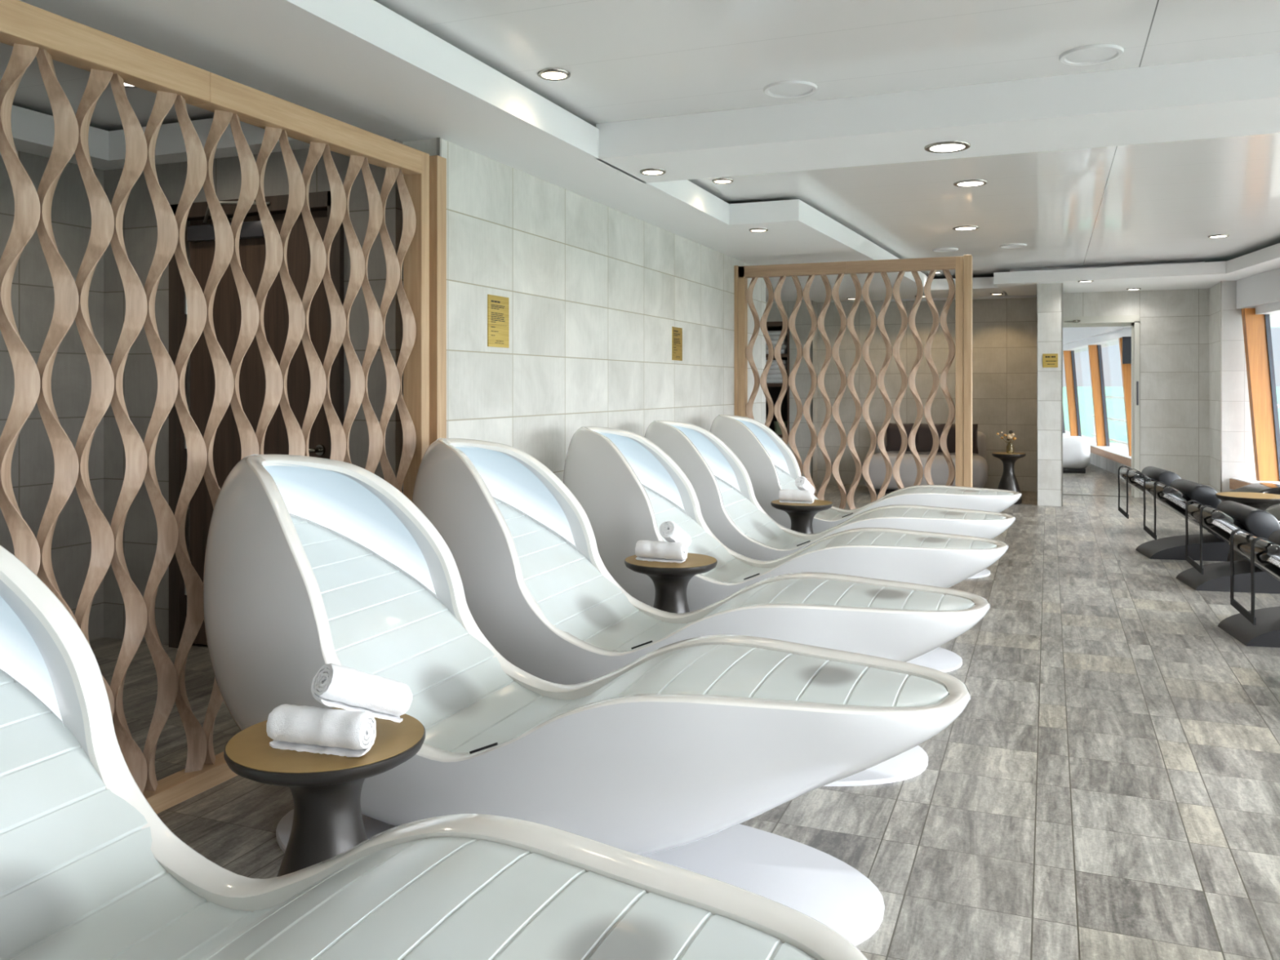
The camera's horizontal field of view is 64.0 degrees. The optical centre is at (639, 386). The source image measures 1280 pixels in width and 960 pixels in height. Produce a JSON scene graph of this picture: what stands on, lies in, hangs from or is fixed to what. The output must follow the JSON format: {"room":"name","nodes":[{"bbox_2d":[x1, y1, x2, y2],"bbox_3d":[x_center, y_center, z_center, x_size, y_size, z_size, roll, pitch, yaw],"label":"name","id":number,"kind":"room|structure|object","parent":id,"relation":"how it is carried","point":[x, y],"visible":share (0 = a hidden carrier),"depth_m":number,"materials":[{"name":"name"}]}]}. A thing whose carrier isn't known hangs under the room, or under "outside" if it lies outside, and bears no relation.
{"room":"spa","nodes":[
{"label":"spa","id":0,"kind":"room"},
{"bbox_2d":[0,150,103,640],"bbox_3d":[-4.393,0.010,1.538,0.200,2.580,8.600,0,0,22],"label":"wall","id":1,"kind":"structure","parent":0,"point":[32,291],"depth_m":5.07,"materials":[{"name":"tile"}]},
{"bbox_2d":[10,105,108,164],"bbox_3d":[-4.269,-1.193,1.349,0.270,0.146,8.140,0,0,22],"label":"trim","id":2,"kind":"structure","parent":1,"relation":"attached to","point":[33,131],"depth_m":4.76,"materials":[{"name":"white paint"}]},
{"bbox_2d":[103,139,402,644],"bbox_3d":[-1.939,0.010,5.081,1.870,2.580,0.200,0,0,22],"label":"wall","id":3,"kind":"structure","parent":0,"point":[140,225],"depth_m":5.17,"materials":[{"name":"tile"}]},
{"bbox_2d":[91,118,310,170],"bbox_3d":[-2.067,-1.193,5.046,1.620,0.146,0.360,0,0,22],"label":"trim","id":4,"kind":"structure","parent":3,"relation":"attached to","point":[170,148],"depth_m":4.92,"materials":[{"name":"white paint"}]},
{"bbox_2d":[168,191,343,648],"bbox_3d":[-1.872,0.198,4.899,1.040,2.205,0.288,0,0,22],"label":"door","id":5,"kind":"structure","parent":3,"relation":"in","point":[199,234],"depth_m":5.02,"materials":[{"name":"brown wood"}]},
{"bbox_2d":[402,138,765,493],"bbox_3d":[0.067,0.010,7.314,0.200,2.580,5.725,0,0,22],"label":"wall","id":6,"kind":"structure","parent":0,"point":[596,291],"depth_m":5.87,"materials":[{"name":"tile"}]},
{"bbox_2d":[436,137,441,156],"bbox_3d":[-0.906,0.090,4.619,0.016,2.420,0.017,0,0,22],"label":"trim","id":7,"kind":"structure","parent":6,"relation":"attached to","point":[438,140],"depth_m":4.61,"materials":[{"name":"silver metal"}]},
{"bbox_2d":[18,0,927,295],"bbox_3d":[-1.312,-1.193,4.804,3.400,0.146,16.750,0,0,22],"label":"dropped ceiling","id":8,"kind":"structure","parent":6,"relation":"attached to","point":[363,64],"depth_m":4.04,"materials":[{"name":"white paint"}]},
{"bbox_2d":[487,294,509,347],"bbox_3d":[-0.705,-0.323,5.103,0.006,0.255,0.205,0,0,22],"label":"brass plaque","id":9,"kind":"object","parent":6,"relation":"attached to","point":[498,307],"visible":1,"depth_m":5.10,"materials":[{"name":"brown metal"}]},
{"bbox_2d":[671,326,682,360],"bbox_3d":[0.275,-0.314,7.558,0.006,0.243,0.210,0,0,22],"label":"brass plaque","id":10,"kind":"object","parent":6,"relation":"attached to","point":[677,332],"visible":1,"depth_m":7.55,"materials":[{"name":"brown metal"}]},
{"bbox_2d":[0,0,1279,327],"bbox_3d":[4.264,-1.342,9.873,10.600,0.100,30.500,0,0,22],"label":"ceiling","id":11,"kind":"structure","parent":0,"point":[1159,202],"depth_m":4.32,"materials":[{"name":"white paint"}]},
{"bbox_2d":[537,68,570,80],"bbox_3d":[-0.356,-1.287,4.234,0.137,0.012,0.137,0,0,22],"label":"recessed light","id":12,"kind":"object","parent":11,"relation":"in","point":[551,74],"visible":1,"depth_m":4.21,"materials":[{"name":"silver metal"}]},
{"bbox_2d":[711,177,733,183],"bbox_3d":[0.519,-1.287,6.425,0.137,0.012,0.137,0,0,22],"label":"recessed light","id":13,"kind":"object","parent":11,"relation":"in","point":[722,180],"visible":1,"depth_m":6.40,"materials":[{"name":"white glass"}]},
{"bbox_2d":[764,80,817,97],"bbox_3d":[0.652,-1.287,4.439,0.230,0.012,0.230,0,0,22],"label":"ceiling speaker","id":14,"kind":"object","parent":11,"relation":"attached to","point":[784,89],"visible":1,"depth_m":4.43,"materials":[{"name":"white plastic"}]},
{"bbox_2d":[769,84,811,95],"bbox_3d":[0.652,-1.290,4.439,0.182,0.007,0.182,0,0,22],"label":"speaker grille","id":15,"kind":"object","parent":14,"relation":"attached to","point":[775,89],"depth_m":4.43,"materials":[{"name":"white plastic"}]},
{"bbox_2d":[595,53,1279,182],"bbox_3d":[2.397,-1.211,4.346,5.370,0.182,0.650,0,0,22],"label":"trim","id":16,"kind":"structure","parent":11,"relation":"attached to","point":[1234,96],"depth_m":4.53,"materials":[{"name":"white paint"}]},
{"bbox_2d":[640,168,666,175],"bbox_3d":[0.067,-1.115,5.329,0.137,0.012,0.137,0,0,22],"label":"recessed light","id":17,"kind":"object","parent":16,"relation":"attached to","point":[650,171],"visible":1,"depth_m":5.30,"materials":[{"name":"silver metal"}]},
{"bbox_2d":[924,141,970,153],"bbox_3d":[1.434,-1.115,4.779,0.208,0.012,0.208,0,0,22],"label":"recessed light","id":18,"kind":"object","parent":16,"relation":"attached to","point":[944,147],"visible":1,"depth_m":4.75,"materials":[{"name":"silver metal"}]},
{"bbox_2d":[933,248,958,252],"bbox_3d":[2.883,-1.287,9.660,0.230,0.012,0.230,0,0,22],"label":"ceiling speaker","id":19,"kind":"object","parent":11,"relation":"attached to","point":[938,250],"visible":1,"depth_m":9.67,"materials":[{"name":"white"}]},
{"bbox_2d":[936,248,955,251],"bbox_3d":[2.883,-1.290,9.660,0.182,0.007,0.182,0,0,22],"label":"speaker grille","id":20,"kind":"object","parent":19,"relation":"attached to","point":[937,250],"depth_m":9.67,"materials":[{"name":"white metal"}]},
{"bbox_2d":[952,226,978,231],"bbox_3d":[2.653,-1.287,8.341,0.208,0.012,0.208,0,0,22],"label":"recessed light","id":21,"kind":"object","parent":11,"relation":"in","point":[959,228],"visible":1,"depth_m":8.31,"materials":[{"name":"white glass"}]},
{"bbox_2d":[953,179,987,186],"bbox_3d":[2.098,-1.287,6.501,0.208,0.012,0.208,0,0,22],"label":"recessed light","id":22,"kind":"object","parent":11,"relation":"in","point":[969,183],"visible":1,"depth_m":6.47,"materials":[{"name":"white glass"}]},
{"bbox_2d":[1000,243,1026,248],"bbox_3d":[3.422,-1.287,9.380,0.230,0.012,0.230,0,0,22],"label":"ceiling speaker","id":23,"kind":"object","parent":11,"relation":"attached to","point":[1015,245],"visible":1,"depth_m":9.38,"materials":[{"name":"white"}]},
{"bbox_2d":[1004,244,1022,247],"bbox_3d":[3.422,-1.290,9.380,0.182,0.007,0.182,0,0,22],"label":"speaker grille","id":24,"kind":"object","parent":23,"relation":"attached to","point":[1005,246],"depth_m":9.39,"materials":[{"name":"white"}]},
{"bbox_2d":[1059,44,1124,65],"bbox_3d":[1.753,-1.287,3.979,0.230,0.012,0.230,0,0,22],"label":"ceiling speaker","id":25,"kind":"object","parent":11,"relation":"attached to","point":[1095,54],"visible":1,"depth_m":3.97,"materials":[{"name":"white plastic"}]},
{"bbox_2d":[1066,48,1116,62],"bbox_3d":[1.753,-1.290,3.979,0.182,0.007,0.182,0,0,22],"label":"speaker grille","id":26,"kind":"object","parent":25,"relation":"attached to","point":[1075,55],"depth_m":3.98,"materials":[{"name":"white plastic"}]},
{"bbox_2d":[1207,234,1229,238],"bbox_3d":[4.961,-1.287,8.783,0.163,0.012,0.163,0,0,22],"label":"recessed light","id":27,"kind":"object","parent":11,"relation":"in","point":[1217,236],"visible":1,"depth_m":8.75,"materials":[{"name":"white glass"}]},
{"bbox_2d":[88,442,1279,959],"bbox_3d":[4.682,1.360,9.706,11.500,0.120,30.500,0,0,22],"label":"floor","id":28,"kind":"structure","parent":0,"point":[1106,786],"depth_m":3.38,"materials":[{"name":"tile"}]},
{"bbox_2d":[0,0,446,813],"bbox_3d":[-1.484,0.139,3.233,0.135,2.323,2.989,0,0,22],"label":"wooden screen","id":29,"kind":"object","parent":28,"relation":"on","point":[32,31],"visible":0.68,"depth_m":3.26,"materials":[{"name":"brown wood"}]},
{"bbox_2d":[223,707,425,876],"bbox_3d":[-0.700,1.042,2.293,0.430,0.515,0.430,0,0,22],"label":"side table","id":30,"kind":"object","parent":28,"relation":"on","point":[326,789],"visible":0.5,"depth_m":2.22,"materials":[{"name":"brown metal"}]},
{"bbox_2d":[266,703,376,756],"bbox_3d":[-0.688,0.741,2.215,0.231,0.090,0.086,0,0,16],"label":"rolled towel","id":31,"kind":"object","parent":30,"relation":"on","point":[311,729],"visible":1,"depth_m":2.19,"materials":[{"name":"white fabric"}]},
{"bbox_2d":[311,662,412,722],"bbox_3d":[-0.619,0.683,2.287,0.084,0.171,0.241,0,0,44],"label":"rolled towel","id":32,"kind":"object","parent":30,"relation":"on","point":[344,687],"visible":0.99,"depth_m":2.25,"materials":[{"name":"white fabric"}]},
{"bbox_2d":[0,545,867,959],"bbox_3d":[-0.778,0.758,1.570,2.262,1.084,0.800,0,0,22],"label":"lounger","id":33,"kind":"object","parent":28,"relation":"on","point":[89,870],"visible":1,"depth_m":1.72,"materials":[{"name":"white plastic"}]},
{"bbox_2d":[203,453,970,946],"bbox_3d":[-0.270,0.758,2.843,2.262,1.084,0.800,0,0,22],"label":"lounger","id":34,"kind":"object","parent":28,"relation":"on","point":[310,563],"visible":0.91,"depth_m":2.73,"materials":[{"name":"grey plastic"}]},
{"bbox_2d":[624,552,717,613],"bbox_3d":[0.140,1.042,4.639,0.420,0.515,0.420,0,0,22],"label":"side table","id":35,"kind":"object","parent":28,"relation":"on","point":[670,580],"visible":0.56,"depth_m":4.56,"materials":[{"name":"brown metal"}]},
{"bbox_2d":[635,540,687,563],"bbox_3d":[0.095,0.741,4.606,0.231,0.090,0.086,0,0,22],"label":"rolled towel","id":36,"kind":"object","parent":35,"relation":"on","point":[645,550],"visible":1,"depth_m":4.58,"materials":[{"name":"white fabric"}]},
{"bbox_2d":[659,520,691,551],"bbox_3d":[0.163,0.683,4.677,0.084,0.172,0.242,0,0,25],"label":"rolled towel","id":37,"kind":"object","parent":35,"relation":"on","point":[669,531],"visible":0.85,"depth_m":4.60,"materials":[{"name":"white fabric"}]},
{"bbox_2d":[411,438,990,786],"bbox_3d":[0.125,0.758,3.859,2.262,1.084,0.800,0,0,22],"label":"lounger","id":38,"kind":"object","parent":28,"relation":"on","point":[537,584],"visible":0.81,"depth_m":3.78,"materials":[{"name":"grey plastic"}]},
{"bbox_2d":[562,426,1008,672],"bbox_3d":[0.646,0.758,5.137,2.262,1.084,0.800,0,0,22],"label":"lounger","id":39,"kind":"object","parent":28,"relation":"on","point":[626,486],"visible":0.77,"depth_m":5.08,"materials":[{"name":"grey plastic"}]},
{"bbox_2d":[770,499,832,533],"bbox_3d":[1.096,1.042,6.938,0.416,0.515,0.416,0,0,22],"label":"side table","id":40,"kind":"object","parent":28,"relation":"on","point":[802,516],"visible":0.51,"depth_m":6.86,"materials":[{"name":"brown metal"}]},
{"bbox_2d":[778,488,813,503],"bbox_3d":[1.055,0.741,6.904,0.231,0.090,0.086,0,0,22],"label":"rolled towel","id":41,"kind":"object","parent":40,"relation":"on","point":[804,496],"visible":1,"depth_m":6.87,"materials":[{"name":"white fabric"}]},
{"bbox_2d":[795,475,814,493],"bbox_3d":[1.123,0.683,6.975,0.083,0.171,0.241,0,0,28],"label":"rolled towel","id":42,"kind":"object","parent":40,"relation":"on","point":[802,482],"visible":0.86,"depth_m":6.89,"materials":[{"name":"white fabric"}]},
{"bbox_2d":[644,420,1015,560],"bbox_3d":[1.054,0.758,6.158,2.262,1.084,0.800,0,0,22],"label":"lounger","id":43,"kind":"object","parent":28,"relation":"on","point":[722,484],"visible":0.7,"depth_m":6.11,"materials":[{"name":"grey plastic"}]},
{"bbox_2d":[733,254,972,509],"bbox_3d":[1.761,0.122,8.624,1.972,2.356,0.136,0,0,22],"label":"wooden screen","id":44,"kind":"object","parent":28,"relation":"on","point":[962,289],"visible":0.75,"depth_m":8.55,"materials":[{"name":"brown wood"}]},
{"bbox_2d":[709,414,1021,578],"bbox_3d":[1.565,0.758,7.440,2.262,1.084,0.800,0,0,22],"label":"lounger","id":45,"kind":"object","parent":28,"relation":"on","point":[771,467],"visible":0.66,"depth_m":7.36,"materials":[{"name":"grey plastic"}]},
{"bbox_2d":[862,431,987,493],"bbox_3d":[3.513,0.929,12.576,1.420,0.739,1.075,0,0,22],"label":"sofa","id":46,"kind":"object","parent":28,"relation":"on","point":[908,467],"visible":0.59,"depth_m":12.17,"materials":[{"name":"grey fabric"}]},
{"bbox_2d":[885,422,915,451],"bbox_3d":[3.274,0.640,12.841,0.380,0.401,0.230,0,0,16],"label":"cushion","id":47,"kind":"object","parent":46,"relation":"on","point":[893,435],"visible":0.59,"depth_m":12.80,"materials":[{"name":"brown fabric"}]},
{"bbox_2d":[915,423,945,452],"bbox_3d":[3.594,0.640,12.671,0.380,0.401,0.230,0,0,25],"label":"cushion","id":48,"kind":"object","parent":46,"relation":"on","point":[924,440],"visible":0.63,"depth_m":12.63,"materials":[{"name":"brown fabric"}]},
{"bbox_2d":[946,423,977,453],"bbox_3d":[3.945,0.640,12.552,0.380,0.401,0.223,0,0,22],"label":"cushion","id":49,"kind":"object","parent":46,"relation":"on","point":[951,435],"visible":0.44,"depth_m":12.52,"materials":[{"name":"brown fabric"}]},
{"bbox_2d":[991,452,1026,504],"bbox_3d":[4.108,1.022,11.410,0.360,0.555,0.360,0,0,22],"label":"side table","id":50,"kind":"object","parent":28,"relation":"on","point":[1008,481],"visible":0.75,"depth_m":11.34,"materials":[{"name":"brown metal"}]},
{"bbox_2d":[996,430,1016,453],"bbox_3d":[4.088,0.618,11.422,0.213,0.254,0.108,0,0,22],"label":"flower vase","id":51,"kind":"object","parent":50,"relation":"on","point":[1010,447],"visible":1,"depth_m":11.38,"materials":[{"name":"gold glass"}]},
{"bbox_2d":[1062,435,1089,473],"bbox_3d":[6.396,1.034,15.751,0.950,0.529,0.800,0,0,22],"label":"pouf","id":52,"kind":"object","parent":28,"relation":"on","point":[1076,449],"visible":0.53,"depth_m":15.31,"materials":[{"name":"white fabric"}]},
{"bbox_2d":[1117,466,1279,533],"bbox_3d":[5.396,1.009,8.873,2.256,0.582,0.570,0,0,12],"label":"recliner","id":53,"kind":"object","parent":28,"relation":"on","point":[1135,479],"visible":0.38,"depth_m":8.91,"materials":[{"name":"black"}]},
{"bbox_2d":[1135,478,1279,561],"bbox_3d":[4.753,1.012,7.733,1.767,0.577,0.570,0,0,12],"label":"recliner","id":54,"kind":"object","parent":28,"relation":"on","point":[1175,496],"visible":0.52,"depth_m":7.68,"materials":[{"name":"black"}]},
{"bbox_2d":[1176,500,1279,593],"bbox_3d":[4.449,1.032,6.541,1.767,0.537,0.570,0,0,12],"label":"recliner","id":55,"kind":"object","parent":28,"relation":"on","point":[1228,516],"visible":0.66,"depth_m":6.50,"materials":[{"name":"black"}]},
{"bbox_2d":[1215,492,1279,561],"bbox_3d":[4.328,1.035,7.241,0.450,0.530,0.450,0,0,22],"label":"side table","id":56,"kind":"object","parent":28,"relation":"on","point":[1262,501],"visible":0.33,"depth_m":7.14,"materials":[{"name":"brown wood"}]},
{"bbox_2d":[1217,528,1279,647],"bbox_3d":[3.947,1.032,5.148,1.767,0.537,0.570,0,0,12],"label":"recliner","id":57,"kind":"object","parent":28,"relation":"on","point":[1258,627],"visible":1,"depth_m":5.24,"materials":[{"name":"black metal"}]},
{"bbox_2d":[748,227,768,232],"bbox_3d":[0.846,-1.115,7.315,0.137,0.012,0.137,0,0,22],"label":"recessed light","id":58,"kind":"object","parent":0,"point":[758,229],"visible":1,"depth_m":7.30,"materials":[{"name":"white glass"}]},
{"bbox_2d":[765,300,817,484],"bbox_3d":[1.555,0.000,13.969,1.730,2.600,0.600,0,0,22],"label":"wall","id":59,"kind":"structure","parent":0,"point":[802,320],"depth_m":13.45,"materials":[{"name":"tile"}]},
{"bbox_2d":[765,321,789,437],"bbox_3d":[1.849,-0.090,13.787,0.446,1.536,0.480,0,0,22],"label":"towel shelf","id":60,"kind":"object","parent":59,"relation":"attached to","point":[774,389],"visible":0.21,"depth_m":13.96,"materials":[{"name":"brown wood"}]},
{"bbox_2d":[766,378,782,383],"bbox_3d":[1.849,-0.072,13.787,0.300,0.060,0.360,0,0,22],"label":"folded towel","id":61,"kind":"object","parent":60,"relation":"on","point":[768,380],"visible":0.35,"depth_m":13.63,"materials":[{"name":"white fabric"}]},
{"bbox_2d":[766,373,782,378],"bbox_3d":[1.858,-0.135,13.784,0.300,0.060,0.360,0,0,22],"label":"folded towel","id":62,"kind":"object","parent":61,"relation":"on","point":[769,375],"visible":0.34,"depth_m":13.62,"materials":[{"name":"white fabric"}]},
{"bbox_2d":[768,368,786,373],"bbox_3d":[1.839,-0.197,13.791,0.300,0.060,0.360,0,0,22],"label":"folded towel","id":63,"kind":"object","parent":62,"relation":"on","point":[771,371],"visible":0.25,"depth_m":13.63,"materials":[{"name":"white fabric"}]},
{"bbox_2d":[769,364,786,369],"bbox_3d":[1.849,-0.260,13.787,0.300,0.060,0.360,0,0,22],"label":"folded towel","id":64,"kind":"object","parent":63,"relation":"on","point":[772,366],"visible":0.27,"depth_m":13.62,"materials":[{"name":"white fabric"}]},
{"bbox_2d":[765,360,786,364],"bbox_3d":[1.858,-0.322,13.784,0.300,0.060,0.360,0,0,22],"label":"folded towel","id":65,"kind":"object","parent":64,"relation":"on","point":[774,362],"visible":0.3,"depth_m":13.62,"materials":[{"name":"white fabric"}]},
{"bbox_2d":[765,349,786,354],"bbox_3d":[1.849,-0.462,13.787,0.300,0.060,0.360,0,0,22],"label":"folded towel","id":66,"kind":"object","parent":60,"relation":"on","point":[782,351],"visible":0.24,"depth_m":13.60,"materials":[{"name":"white fabric"}]},
{"bbox_2d":[765,344,786,349],"bbox_3d":[1.858,-0.525,13.783,0.300,0.060,0.360,0,0,22],"label":"folded towel","id":67,"kind":"object","parent":66,"relation":"on","point":[784,346],"visible":0.3,"depth_m":13.60,"materials":[{"name":"white fabric"}]},
{"bbox_2d":[765,340,786,345],"bbox_3d":[1.839,-0.587,13.791,0.300,0.060,0.360,0,0,22],"label":"folded towel","id":68,"kind":"object","parent":67,"relation":"on","point":[774,342],"visible":0.23,"depth_m":13.62,"materials":[{"name":"white fabric"}]},
{"bbox_2d":[768,335,786,340],"bbox_3d":[1.849,-0.650,13.787,0.300,0.060,0.360,0,0,22],"label":"folded towel","id":69,"kind":"object","parent":68,"relation":"on","point":[772,337],"visible":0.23,"depth_m":13.63,"materials":[{"name":"white fabric"}]},
{"bbox_2d":[767,330,786,335],"bbox_3d":[1.858,-0.712,13.784,0.300,0.060,0.360,0,0,22],"label":"folded towel","id":70,"kind":"object","parent":69,"relation":"on","point":[770,332],"visible":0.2,"depth_m":13.62,"materials":[{"name":"white fabric"}]},
{"bbox_2d":[773,421,786,434],"bbox_3d":[1.894,0.555,13.726,0.200,0.170,0.200,0,0,22],"label":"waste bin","id":71,"kind":"object","parent":60,"relation":"on","point":[777,428],"visible":0.48,"depth_m":13.66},
{"bbox_2d":[811,300,813,480],"bbox_3d":[2.246,0.090,13.368,0.016,2.420,0.016,0,0,22],"label":"trim","id":72,"kind":"structure","parent":59,"relation":"attached to","point":[811,300],"depth_m":13.36,"materials":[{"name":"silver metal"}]},
{"bbox_2d":[765,276,1005,302],"bbox_3d":[2.461,-1.186,13.042,4.100,0.128,1.350,0,0,22],"label":"trim","id":73,"kind":"structure","parent":59,"relation":"attached to","point":[981,286],"depth_m":12.36,"materials":[{"name":"white paint"}]},
{"bbox_2d":[817,297,1036,491],"bbox_3d":[3.700,0.000,13.274,2.770,2.600,0.200,0,0,22],"label":"wall","id":74,"kind":"structure","parent":0,"point":[1004,331],"depth_m":13.09,"materials":[{"name":"tile"}]},
{"bbox_2d":[1062,327,1131,355],"bbox_3d":[7.570,-0.710,17.164,1.749,0.100,10.555,0,0,22],"label":"trim","id":75,"kind":"structure","parent":74,"relation":"attached to","point":[1110,339],"depth_m":15.67,"materials":[{"name":"white paint"}]},
{"bbox_2d":[1062,326,1131,345],"bbox_3d":[7.565,-0.955,17.166,1.858,0.390,10.568,0,0,22],"label":"trim","id":76,"kind":"structure","parent":74,"relation":"attached to","point":[1070,335],"depth_m":16.26,"materials":[{"name":"white paint"}]},
{"bbox_2d":[1037,283,1062,506],"bbox_3d":[4.793,0.090,11.976,0.252,2.420,1.800,0,0,22],"label":"wall pillar","id":77,"kind":"structure","parent":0,"point":[1049,295],"depth_m":11.14,"materials":[{"name":"tile"}]},
{"bbox_2d":[1036,284,1037,505],"bbox_3d":[4.343,0.090,11.188,0.008,2.420,0.010,0,0,22],"label":"trim","id":78,"kind":"structure","parent":77,"relation":"attached to","point":[1037,284],"depth_m":11.18,"materials":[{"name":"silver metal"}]},
{"bbox_2d":[1042,353,1057,367],"bbox_3d":[4.462,-0.280,11.136,0.155,0.150,0.006,0,0,22],"label":"brass plaque","id":79,"kind":"object","parent":77,"relation":"attached to","point":[1049,360],"visible":1,"depth_m":11.13,"materials":[{"name":"brown metal"}]},
{"bbox_2d":[1062,283,1062,506],"bbox_3d":[4.576,0.090,11.095,0.010,2.420,0.010,0,0,22],"label":"trim","id":80,"kind":"structure","parent":77,"relation":"attached to","point":[1062,283],"depth_m":11.09,"materials":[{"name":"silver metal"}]},
{"bbox_2d":[1122,336,1131,364],"bbox_3d":[6.678,-0.480,13.531,0.550,0.360,0.054,0,0,22],"label":"wall monitor","id":81,"kind":"object","parent":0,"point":[1126,340],"visible":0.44,"depth_m":13.59,"materials":[{"name":"black"}]},
{"bbox_2d":[1062,288,1208,497],"bbox_3d":[5.835,0.040,12.099,1.593,2.520,0.200,0,0,22],"label":"wall","id":82,"kind":"structure","parent":0,"point":[1174,324],"depth_m":11.87,"materials":[{"name":"tile"}]},
{"bbox_2d":[1062,315,1139,497],"bbox_3d":[5.460,0.234,12.163,0.848,2.133,0.200,0,0,22],"label":"door","id":83,"kind":"structure","parent":82,"relation":"in","point":[1133,321],"depth_m":12.04,"materials":[{"name":"grey metal"}]},
{"bbox_2d":[1009,261,1204,271],"bbox_3d":[5.220,-1.266,11.591,1.900,0.052,1.400,0,0,22],"label":"trim","id":84,"kind":"structure","parent":82,"relation":"attached to","point":[1098,266],"depth_m":11.02,"materials":[{"name":"white paint"}]},
{"bbox_2d":[993,261,1226,295],"bbox_3d":[5.149,-1.183,11.441,2.200,0.125,1.830,0,0,22],"label":"dropped ceiling","id":85,"kind":"structure","parent":82,"relation":"attached to","point":[1186,275],"depth_m":10.90,"materials":[{"name":"white paint"}]},
{"bbox_2d":[1089,452,1279,511],"bbox_3d":[5.998,1.180,8.119,5.100,0.240,28.534,0,0,22],"label":"wall","id":86,"kind":"structure","parent":0,"point":[1110,465],"depth_m":15.81,"materials":[{"name":"white paint"}]},
{"bbox_2d":[1062,409,1065,433],"bbox_3d":[8.751,0.130,21.556,0.355,1.660,1.489,0,0,22],"label":"window","id":87,"kind":"structure","parent":86,"relation":"in","point":[1064,428],"depth_m":20.83,"materials":[{"name":"clear glass"}]},
{"bbox_2d":[1062,351,1081,436],"bbox_3d":[8.318,0.130,19.898,0.430,1.660,2.089,0,0,22],"label":"window","id":88,"kind":"structure","parent":86,"relation":"in","point":[1068,356],"depth_m":18.93,"materials":[{"name":"wood"}]},
{"bbox_2d":[1062,430,1131,458],"bbox_3d":[7.662,0.955,17.140,1.759,0.010,10.556,0,0,22],"label":"trim","id":89,"kind":"structure","parent":86,"relation":"attached to","point":[1116,449],"depth_m":15.85,"materials":[{"name":"white"}]},
{"bbox_2d":[1089,445,1131,466],"bbox_3d":[7.657,1.010,17.142,1.769,0.100,10.557,0,0,22],"label":"trim","id":90,"kind":"structure","parent":86,"relation":"on","point":[1117,458],"depth_m":14.77,"materials":[{"name":"brown wood"}]},
{"bbox_2d":[1118,337,1131,456],"bbox_3d":[7.063,0.130,15.096,0.486,1.660,2.539,0,0,22],"label":"window","id":91,"kind":"structure","parent":86,"relation":"in","point":[1126,368],"depth_m":13.93,"materials":[{"name":"wood"}]},
{"bbox_2d":[1088,344,1279,446],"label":"window","id":92,"kind":"structure","parent":86,"relation":"in","point":[1095,352],"depth_m":16.30,"materials":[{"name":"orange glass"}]},
{"bbox_2d":[1229,478,1251,489],"bbox_3d":[4.689,1.028,2.392,3.384,0.105,17.018,0,0,22],"label":"trim","id":93,"kind":"structure","parent":86,"relation":"on","point":[1234,484],"depth_m":10.63,"materials":[{"name":"brown wood"}]},
{"bbox_2d":[1231,477,1279,484],"bbox_3d":[4.696,0.970,2.390,3.369,0.010,17.015,0,0,22],"label":"trim","id":94,"kind":"structure","parent":86,"relation":"attached to","point":[1251,481],"depth_m":10.42,"materials":[{"name":"white"}]},
{"bbox_2d":[1240,307,1279,481],"bbox_3d":[6.190,0.085,9.675,0.634,1.770,1.848,0,0,22],"label":"window","id":95,"kind":"structure","parent":86,"relation":"in","point":[1261,383],"depth_m":10.45,"materials":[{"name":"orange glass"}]},
{"bbox_2d":[1208,281,1220,493],"bbox_3d":[6.600,0.040,11.320,0.455,2.520,1.080,0,0,22],"label":"wall","id":96,"kind":"structure","parent":0,"point":[1215,291],"depth_m":11.30,"materials":[{"name":"tile"}]},
{"bbox_2d":[882,292,1036,302],"bbox_3d":[6.952,-1.150,17.414,4.000,0.100,10.500,0,0,22],"label":"trim","id":97,"kind":"structure","parent":96,"relation":"attached to","point":[1006,296],"depth_m":12.81,"materials":[{"name":"white paint"}]},
{"bbox_2d":[1220,280,1222,492],"bbox_3d":[6.185,0.090,10.901,0.012,2.420,0.014,0,0,22],"label":"trim","id":98,"kind":"structure","parent":96,"relation":"attached to","point":[1220,281],"depth_m":10.89,"materials":[{"name":"silver metal"}]},
{"bbox_2d":[1199,243,1279,288],"bbox_3d":[4.801,-1.183,2.929,3.547,0.125,17.800,0,0,22],"label":"trim","id":99,"kind":"structure","parent":96,"relation":"attached to","point":[1267,259],"depth_m":9.70,"materials":[{"name":"white paint"}]},
{"bbox_2d":[1236,267,1279,308],"bbox_3d":[4.696,-1.010,2.390,3.270,0.380,16.999,0,0,22],"label":"trim","id":100,"kind":"structure","parent":96,"relation":"attached to","point":[1263,288],"depth_m":10.19,"materials":[{"name":"white paint"}]},
{"bbox_2d":[1245,301,1279,316],"bbox_3d":[4.703,-0.777,2.389,3.157,0.085,16.980,0,0,22],"label":"trim","id":101,"kind":"structure","parent":96,"relation":"attached to","point":[1273,309],"depth_m":10.19,"materials":[{"name":"white paint"}]},
{"bbox_2d":[1222,280,1271,492],"bbox_3d":[6.401,0.040,10.815,0.450,2.520,0.015,0,0,22],"label":"wall pier","id":102,"kind":"object","parent":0,"point":[1237,451],"visible":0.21,"depth_m":10.85,"materials":[{"name":"tile"}]},
{"label":"outside","id":103,"kind":"structure","parent":0,"visible":0},
{"bbox_2d":[1062,386,1279,442],"bbox_3d":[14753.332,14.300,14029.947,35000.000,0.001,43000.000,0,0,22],"label":"sea","id":104,"kind":"structure","parent":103,"point":[1115,407],"depth_m":575.75,"materials":[{"name":"liquid"}]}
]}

